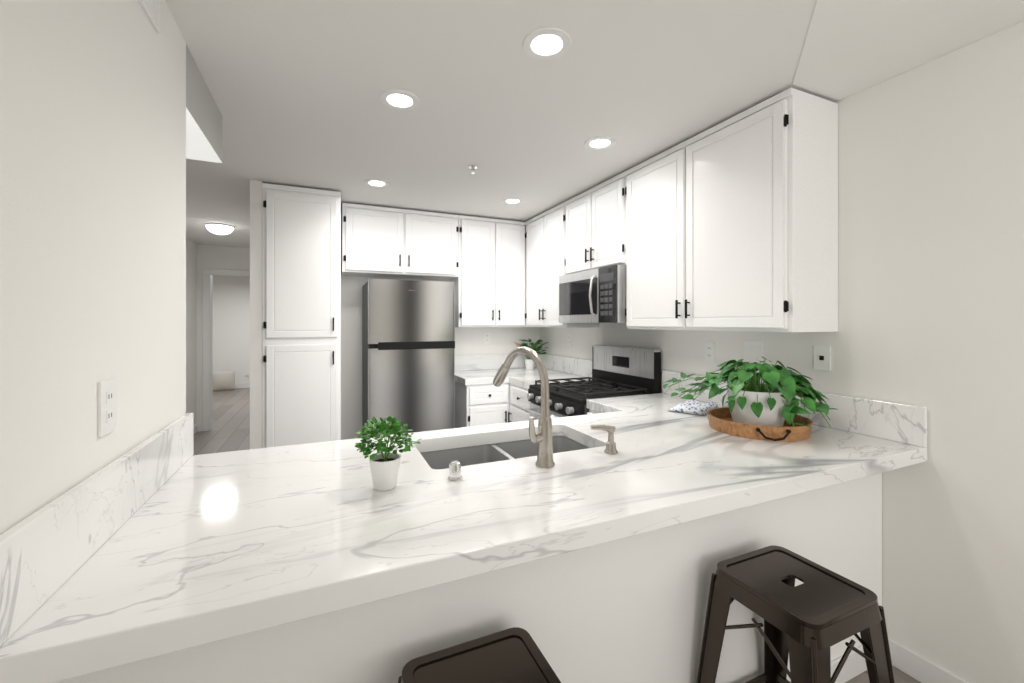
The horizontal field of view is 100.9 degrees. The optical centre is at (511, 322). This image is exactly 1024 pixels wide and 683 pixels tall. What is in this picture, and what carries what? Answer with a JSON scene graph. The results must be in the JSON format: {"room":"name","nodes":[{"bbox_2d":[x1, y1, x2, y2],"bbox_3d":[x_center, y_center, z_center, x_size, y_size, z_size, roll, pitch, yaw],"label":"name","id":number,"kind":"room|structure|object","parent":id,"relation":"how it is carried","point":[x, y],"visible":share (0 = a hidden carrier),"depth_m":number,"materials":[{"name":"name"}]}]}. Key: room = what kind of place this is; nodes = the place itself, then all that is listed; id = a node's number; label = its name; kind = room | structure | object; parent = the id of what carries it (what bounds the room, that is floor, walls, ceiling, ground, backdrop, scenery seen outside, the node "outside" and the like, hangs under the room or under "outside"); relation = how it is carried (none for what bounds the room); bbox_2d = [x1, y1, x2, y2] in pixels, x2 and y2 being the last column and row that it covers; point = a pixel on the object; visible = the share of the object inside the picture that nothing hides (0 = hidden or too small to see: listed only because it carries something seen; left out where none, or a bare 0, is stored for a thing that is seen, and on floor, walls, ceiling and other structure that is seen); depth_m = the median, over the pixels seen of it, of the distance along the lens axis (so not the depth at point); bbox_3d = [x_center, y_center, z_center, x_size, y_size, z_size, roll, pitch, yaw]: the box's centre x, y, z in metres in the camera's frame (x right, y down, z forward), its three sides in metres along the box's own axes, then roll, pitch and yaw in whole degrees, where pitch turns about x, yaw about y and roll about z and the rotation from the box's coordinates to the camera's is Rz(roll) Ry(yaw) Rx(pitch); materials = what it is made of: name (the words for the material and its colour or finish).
{"room":"kitchen","nodes":[
{"label":"kitchen","id":0,"kind":"room"},
{"bbox_2d":[0,0,185,534],"bbox_3d":[-0.260,0.195,-0.731,0.140,2.410,4.872,0,0,-24],"label":"wall","id":1,"kind":"structure","parent":0,"point":[92,193],"depth_m":0.89,"materials":[{"name":"white paint"}]},
{"bbox_2d":[98,378,116,436],"bbox_3d":[-0.929,0.192,0.973,0.007,0.122,0.078,0,0,-24],"label":"electrical outlet","id":2,"kind":"object","parent":1,"relation":"attached to","point":[107,406],"visible":1,"depth_m":0.96,"materials":[{"name":"white plastic"}]},
{"bbox_2d":[138,0,159,33],"bbox_3d":[-1.022,-0.925,1.189,0.010,0.120,0.170,0,0,-24],"label":"air vent","id":3,"kind":"object","parent":1,"relation":"in","point":[151,8],"visible":1,"depth_m":1.22,"materials":[{"name":"white"}]},
{"bbox_2d":[186,238,196,426],"bbox_3d":[-2.175,0.195,1.020,0.120,2.410,9.620,0,0,-24],"label":"wall","id":4,"kind":"structure","parent":0,"point":[191,326],"depth_m":5.23,"materials":[{"name":"white paint"}]},
{"bbox_2d":[193,424,201,434],"bbox_3d":[-3.210,1.350,3.569,0.040,0.100,4.120,0,0,-24],"label":"baseboard","id":5,"kind":"structure","parent":4,"relation":"attached to","point":[198,427],"depth_m":5.43,"materials":[{"name":"white wood"}]},
{"bbox_2d":[197,245,249,423],"bbox_3d":[-3.556,0.195,5.733,1.150,2.410,0.120,0,0,-24],"label":"wall","id":6,"kind":"structure","parent":0,"point":[222,257],"depth_m":5.48,"materials":[{"name":"white paint"}]},
{"bbox_2d":[203,269,249,430],"bbox_3d":[-3.581,0.350,5.714,0.960,2.100,0.135,0,0,-24],"label":"door frame","id":7,"kind":"structure","parent":6,"relation":"attached to","point":[207,352],"depth_m":5.48,"materials":[{"name":"white wood"}]},
{"bbox_2d":[212,275,249,382],"bbox_3d":[-5.413,0.195,9.319,4.400,2.410,0.120,0,0,-24],"label":"wall","id":8,"kind":"structure","parent":0,"point":[231,323],"depth_m":9.01,"materials":[{"name":"white paint"}]},
{"bbox_2d":[235,383,249,387],"bbox_3d":[-5.387,1.345,9.258,4.400,0.110,0.012,0,0,-24],"label":"baseboard","id":9,"kind":"structure","parent":8,"relation":"attached to","point":[237,385],"depth_m":9.08,"materials":[{"name":"white wood"}]},
{"bbox_2d":[250,180,261,448],"bbox_3d":[-1.942,0.195,3.286,0.074,2.410,0.620,0,0,-24],"label":"wall","id":10,"kind":"structure","parent":0,"point":[255,314],"depth_m":3.00,"materials":[{"name":"white paint"}]},
{"bbox_2d":[341,276,538,439],"bbox_3d":[-0.926,0.195,4.138,2.621,2.410,0.120,0,0,-24],"label":"wall","id":11,"kind":"structure","parent":0,"point":[469,340],"depth_m":3.86,"materials":[{"name":"white paint"}]},
{"bbox_2d":[341,203,458,279],"bbox_3d":[-1.005,-0.710,3.831,0.998,0.570,0.374,0,0,-24],"label":"upper cabinet","id":12,"kind":"object","parent":11,"relation":"attached to","point":[377,241],"visible":1,"depth_m":3.68,"materials":[{"name":"white wood"}]},
{"bbox_2d":[484,332,489,343],"bbox_3d":[-0.256,0.156,4.362,0.072,0.115,0.007,0,0,-24],"label":"electrical outlet","id":13,"kind":"object","parent":11,"relation":"attached to","point":[486,337],"visible":1,"depth_m":4.36,"materials":[{"name":"white plastic"}]},
{"bbox_2d":[450,215,525,326],"bbox_3d":[-0.232,-0.477,4.171,0.686,1.035,0.374,0,0,-24],"label":"upper cabinet","id":14,"kind":"object","parent":11,"relation":"attached to","point":[489,280],"visible":0.96,"depth_m":4.01,"materials":[{"name":"white wood"}]},
{"bbox_2d":[54,473,881,682],"bbox_3d":[0.338,0.969,1.302,2.588,0.863,0.120,0,0,-24],"label":"wall","id":15,"kind":"structure","parent":0,"point":[631,609],"depth_m":1.19,"materials":[{"name":"white paint"}]},
{"bbox_2d":[831,646,866,682],"bbox_3d":[0.347,1.350,1.234,2.550,0.100,0.011,0,0,-24],"label":"baseboard","id":16,"kind":"structure","parent":15,"relation":"attached to","point":[855,664],"depth_m":1.66,"materials":[{"name":"white"}]},
{"bbox_2d":[193,388,920,682],"bbox_3d":[-2.090,1.425,3.259,6.000,0.050,14.050,0,0,-24],"label":"floor","id":17,"kind":"structure","parent":0,"point":[229,431],"depth_m":5.45,"materials":[{"name":"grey wood"}]},
{"bbox_2d":[213,371,234,390],"bbox_3d":[-5.946,1.195,8.691,0.414,0.400,0.146,0,0,-24],"label":"pillow","id":18,"kind":"object","parent":17,"relation":"on","point":[223,380],"visible":0.9,"depth_m":8.67,"materials":[{"name":"beige fabric"}]},
{"bbox_2d":[262,183,340,447],"bbox_3d":[-1.657,0.203,3.380,0.520,2.395,0.674,0,0,-24],"label":"pantry cabinet","id":19,"kind":"object","parent":17,"relation":"on","point":[301,315],"visible":0.81,"depth_m":3.10,"materials":[{"name":"white wood"}]},
{"bbox_2d":[362,279,454,435],"bbox_3d":[-0.914,0.532,3.646,0.675,1.735,0.710,0,0,-24],"label":"fridge","id":20,"kind":"object","parent":17,"relation":"on","point":[408,352],"visible":0.81,"depth_m":3.34,"materials":[{"name":"silver metal"}]},
{"bbox_2d":[398,627,560,682],"bbox_3d":[-0.049,1.067,0.838,0.409,0.665,0.409,0,0,-24],"label":"stool","id":21,"kind":"object","parent":17,"relation":"on","point":[513,655],"visible":1,"depth_m":0.92,"materials":[{"name":"brown metal"}]},
{"bbox_2d":[455,381,508,427],"bbox_3d":[-0.318,0.969,3.975,0.400,0.863,0.664,0,0,-24],"label":"base cabinet","id":22,"kind":"object","parent":17,"relation":"on","point":[482,404],"visible":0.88,"depth_m":3.71,"materials":[{"name":"white wood"}]},
{"bbox_2d":[508,383,529,422],"bbox_3d":[0.211,0.969,3.968,0.672,0.863,1.099,0,0,-24],"label":"base cabinet","id":23,"kind":"object","parent":17,"relation":"on","point":[519,402],"visible":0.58,"depth_m":3.58,"materials":[{"name":"white wood"}]},
{"bbox_2d":[525,345,660,419],"bbox_3d":[0.552,0.792,3.100,0.710,1.215,0.732,0,0,-24],"label":"range","id":24,"kind":"object","parent":17,"relation":"on","point":[618,371],"visible":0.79,"depth_m":3.04,"materials":[{"name":"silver metal"}]},
{"bbox_2d":[587,409,599,414],"bbox_3d":[0.964,0.969,2.258,0.672,0.863,1.122,0,0,-24],"label":"base cabinet","id":25,"kind":"object","parent":17,"relation":"on","point":[592,412],"visible":0.02,"depth_m":2.61,"materials":[{"name":"white wood"}]},
{"bbox_2d":[696,545,894,682],"bbox_3d":[0.804,1.067,1.214,0.409,0.665,0.409,0,0,-24],"label":"stool","id":26,"kind":"object","parent":17,"relation":"on","point":[815,616],"visible":1,"depth_m":1.16,"materials":[{"name":"brown metal"}]},
{"bbox_3d":[-0.128,0.968,1.596,1.976,0.863,0.791,0,0,-24],"label":"base cabinet","id":27,"kind":"object","parent":17,"relation":"on","visible":0},
{"bbox_2d":[0,374,926,682],"bbox_3d":[0.210,0.430,1.592,2.586,0.210,1.050,0,0,-24],"label":"countertop","id":28,"kind":"structure","parent":27,"relation":"on","point":[164,540],"depth_m":1.04,"materials":[{"name":"stone"}]},
{"bbox_2d":[355,416,421,490],"bbox_3d":[-0.361,0.377,1.244,0.194,0.205,0.170,0,0,-24],"label":"plant","id":29,"kind":"object","parent":28,"relation":"on","point":[384,467],"visible":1,"depth_m":1.21,"materials":[{"name":"green plant"}]},
{"bbox_2d":[448,460,461,479],"bbox_3d":[-0.176,0.454,1.309,0.042,0.050,0.042,0,0,-24],"label":"switch","id":30,"kind":"object","parent":28,"relation":"on","point":[454,469],"visible":1,"depth_m":1.29,"materials":[{"name":"silver metal"}]},
{"bbox_2d":[420,436,588,469],"bbox_3d":[-0.009,0.644,1.695,0.770,0.214,0.440,0,0,-24],"label":"sink","id":31,"kind":"object","parent":28,"relation":"in","point":[464,456],"visible":0.06,"depth_m":1.85,"materials":[{"name":"silver metal"}]},
{"bbox_2d":[493,346,554,467],"bbox_3d":[0.038,0.282,1.539,0.111,0.394,0.339,0,0,-24],"label":"faucet","id":32,"kind":"object","parent":28,"relation":"on","point":[542,437],"visible":1,"depth_m":1.42,"materials":[{"name":"silver metal"}]},
{"bbox_2d":[590,425,617,453],"bbox_3d":[0.342,0.427,1.559,0.098,0.103,0.059,0,0,-24],"label":"soap dispenser","id":33,"kind":"object","parent":28,"relation":"on","point":[610,445],"visible":1,"depth_m":1.55,"materials":[{"name":"silver metal"}]},
{"bbox_2d":[669,400,719,414],"bbox_3d":[1.010,0.457,2.346,0.190,0.034,0.300,0,0,41],"label":"cloth towel","id":34,"kind":"object","parent":28,"relation":"on","point":[695,407],"visible":0.94,"depth_m":2.27,"materials":[{"name":"white fabric"}]},
{"bbox_2d":[707,407,812,440],"bbox_3d":[1.105,0.449,1.907,0.412,0.060,0.412,0,0,-24],"label":"wood tray","id":35,"kind":"object","parent":28,"relation":"on","point":[720,420],"visible":0.73,"depth_m":1.76,"materials":[{"name":"brown"}]},
{"bbox_2d":[663,356,837,427],"bbox_3d":[1.044,0.311,1.920,0.704,0.314,0.638,0,0,-24],"label":"pothos plant","id":36,"kind":"object","parent":35,"relation":"on","point":[752,400],"visible":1,"depth_m":1.82,"materials":[{"name":"green plant"}]},
{"bbox_2d":[455,354,507,385],"bbox_3d":[-0.342,0.430,3.979,0.401,0.210,0.635,0,0,-24],"label":"countertop","id":37,"kind":"structure","parent":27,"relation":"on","point":[469,369],"depth_m":4.24,"materials":[{"name":"stone"}]},
{"bbox_2d":[504,354,591,385],"bbox_3d":[0.228,0.430,3.972,0.636,0.210,1.106,0,0,-24],"label":"countertop","id":38,"kind":"structure","parent":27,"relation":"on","point":[557,367],"depth_m":4.01,"materials":[{"name":"stone"}]},
{"bbox_2d":[515,339,548,369],"bbox_3d":[0.190,0.321,4.349,0.390,0.315,0.271,0,0,-24],"label":"potted plant","id":39,"kind":"object","parent":38,"relation":"on","point":[529,363],"visible":0.67,"depth_m":4.34,"materials":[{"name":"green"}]},
{"bbox_2d":[580,370,686,377],"bbox_3d":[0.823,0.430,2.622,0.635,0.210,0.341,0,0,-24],"label":"countertop","id":40,"kind":"structure","parent":27,"relation":"on","point":[583,373],"depth_m":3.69,"materials":[{"name":"stone"}]},
{"bbox_2d":[165,0,1023,247],"bbox_3d":[-2.090,-1.015,3.259,6.000,0.090,14.050,0,0,-24],"label":"ceiling","id":41,"kind":"structure","parent":0,"point":[297,88],"depth_m":1.76,"materials":[{"name":"white paint"}]},
{"bbox_2d":[186,44,221,162],"bbox_3d":[-1.779,-0.894,1.585,1.056,0.229,0.586,0,0,-24],"label":"beam","id":42,"kind":"structure","parent":41,"relation":"attached to","point":[203,128],"depth_m":1.77,"materials":[{"name":"grey paint"}]},
{"bbox_2d":[205,222,233,234],"bbox_3d":[-3.014,-0.961,4.365,0.250,0.096,0.250,0,0,-24],"label":"hall ceiling light","id":43,"kind":"object","parent":41,"relation":"attached to","point":[220,228],"visible":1,"depth_m":4.29,"materials":[{"name":"white glass"}]},
{"bbox_2d":[364,179,389,187],"bbox_3d":[-0.974,-1.007,3.051,0.176,0.006,0.176,0,0,-24],"label":"recessed light","id":44,"kind":"object","parent":41,"relation":"in","point":[376,183],"visible":1,"depth_m":3.05,"materials":[{"name":"white"}]},
{"bbox_2d":[380,89,419,110],"bbox_3d":[-0.507,-1.007,1.915,0.176,0.006,0.176,0,0,-24],"label":"recessed light","id":45,"kind":"object","parent":41,"relation":"in","point":[398,99],"visible":1,"depth_m":1.91,"materials":[{"name":"white plastic"}]},
{"bbox_2d":[502,198,522,203],"bbox_3d":[0.008,-1.007,3.501,0.176,0.006,0.176,0,0,-24],"label":"recessed light","id":46,"kind":"object","parent":41,"relation":"in","point":[512,201],"visible":0.98,"depth_m":3.50,"materials":[{"name":"white plastic"}]},
{"bbox_2d":[523,27,570,59],"bbox_3d":[0.126,-1.007,1.530,0.176,0.006,0.176,0,0,-24],"label":"recessed light","id":47,"kind":"object","parent":41,"relation":"in","point":[546,43],"visible":1,"depth_m":1.52,"materials":[{"name":"white"}]},
{"bbox_2d":[584,136,615,149],"bbox_3d":[0.494,-1.007,2.373,0.176,0.006,0.176,0,0,-24],"label":"recessed light","id":48,"kind":"object","parent":41,"relation":"in","point":[600,143],"visible":1,"depth_m":2.37,"materials":[{"name":"white"}]},
{"bbox_2d":[539,21,1023,682],"bbox_3d":[1.759,0.195,1.441,0.120,2.410,7.220,0,0,-24],"label":"wall","id":49,"kind":"structure","parent":0,"point":[931,235],"depth_m":1.60,"materials":[{"name":"white paint"}]},
{"bbox_2d":[525,202,598,327],"bbox_3d":[0.440,-0.478,3.855,0.344,1.035,0.708,0,0,-24],"label":"upper cabinet","id":50,"kind":"object","parent":49,"relation":"attached to","point":[545,232],"depth_m":3.75,"materials":[{"name":"white wood"}]},
{"bbox_2d":[567,334,571,345],"bbox_3d":[0.549,0.163,4.030,0.007,0.115,0.072,0,0,-24],"label":"electrical outlet","id":51,"kind":"object","parent":49,"relation":"attached to","point":[569,339],"visible":1,"depth_m":4.03,"materials":[{"name":"white plastic"}]},
{"bbox_2d":[565,172,624,274],"bbox_3d":[0.737,-0.690,3.181,0.344,0.611,0.764,0,0,-24],"label":"upper cabinet","id":52,"kind":"object","parent":49,"relation":"attached to","point":[594,218],"depth_m":3.05,"materials":[{"name":"white wood"}]},
{"bbox_2d":[559,265,626,322],"bbox_3d":[0.687,-0.191,3.159,0.451,0.381,0.736,0,0,-24],"label":"microwave","id":53,"kind":"object","parent":52,"relation":"attached to","point":[598,295],"visible":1,"depth_m":2.95,"materials":[{"name":"silver metal"}]},
{"bbox_2d":[625,147,672,329],"bbox_3d":[1.003,-0.478,2.575,0.344,1.035,0.561,0,0,-24],"label":"upper cabinet","id":54,"kind":"object","parent":49,"relation":"attached to","point":[649,184],"depth_m":2.54,"materials":[{"name":"white wood"}]},
{"bbox_2d":[705,342,714,361],"bbox_3d":[1.196,0.176,2.560,0.007,0.115,0.072,0,0,-24],"label":"electrical outlet","id":55,"kind":"object","parent":49,"relation":"attached to","point":[709,351],"visible":1,"depth_m":2.56,"materials":[{"name":"white plastic"}]},
{"bbox_2d":[744,340,763,362],"bbox_3d":[1.312,0.155,2.296,0.008,0.115,0.115,0,0,-24],"label":"light switch","id":56,"kind":"object","parent":49,"relation":"attached to","point":[753,351],"visible":1,"depth_m":2.29,"materials":[{"name":"white plastic"}]},
{"bbox_2d":[673,88,837,331],"bbox_3d":[1.198,-0.478,2.133,0.344,1.035,0.618,0,0,-24],"label":"upper cabinet","id":57,"kind":"object","parent":49,"relation":"attached to","point":[730,224],"depth_m":1.91,"materials":[{"name":"white wood"}]},
{"bbox_2d":[814,345,830,370],"bbox_3d":[1.451,0.164,1.980,0.007,0.115,0.072,0,0,-24],"label":"phone jack","id":58,"kind":"object","parent":49,"relation":"attached to","point":[822,357],"visible":1,"depth_m":1.98,"materials":[{"name":"white plastic"}]},
{"bbox_2d":[888,638,968,682],"bbox_3d":[2.346,1.350,-0.063,0.017,0.100,3.994,0,0,-24],"label":"baseboard","id":59,"kind":"structure","parent":49,"relation":"attached to","point":[916,666],"depth_m":1.65,"materials":[{"name":"white"}]}
]}

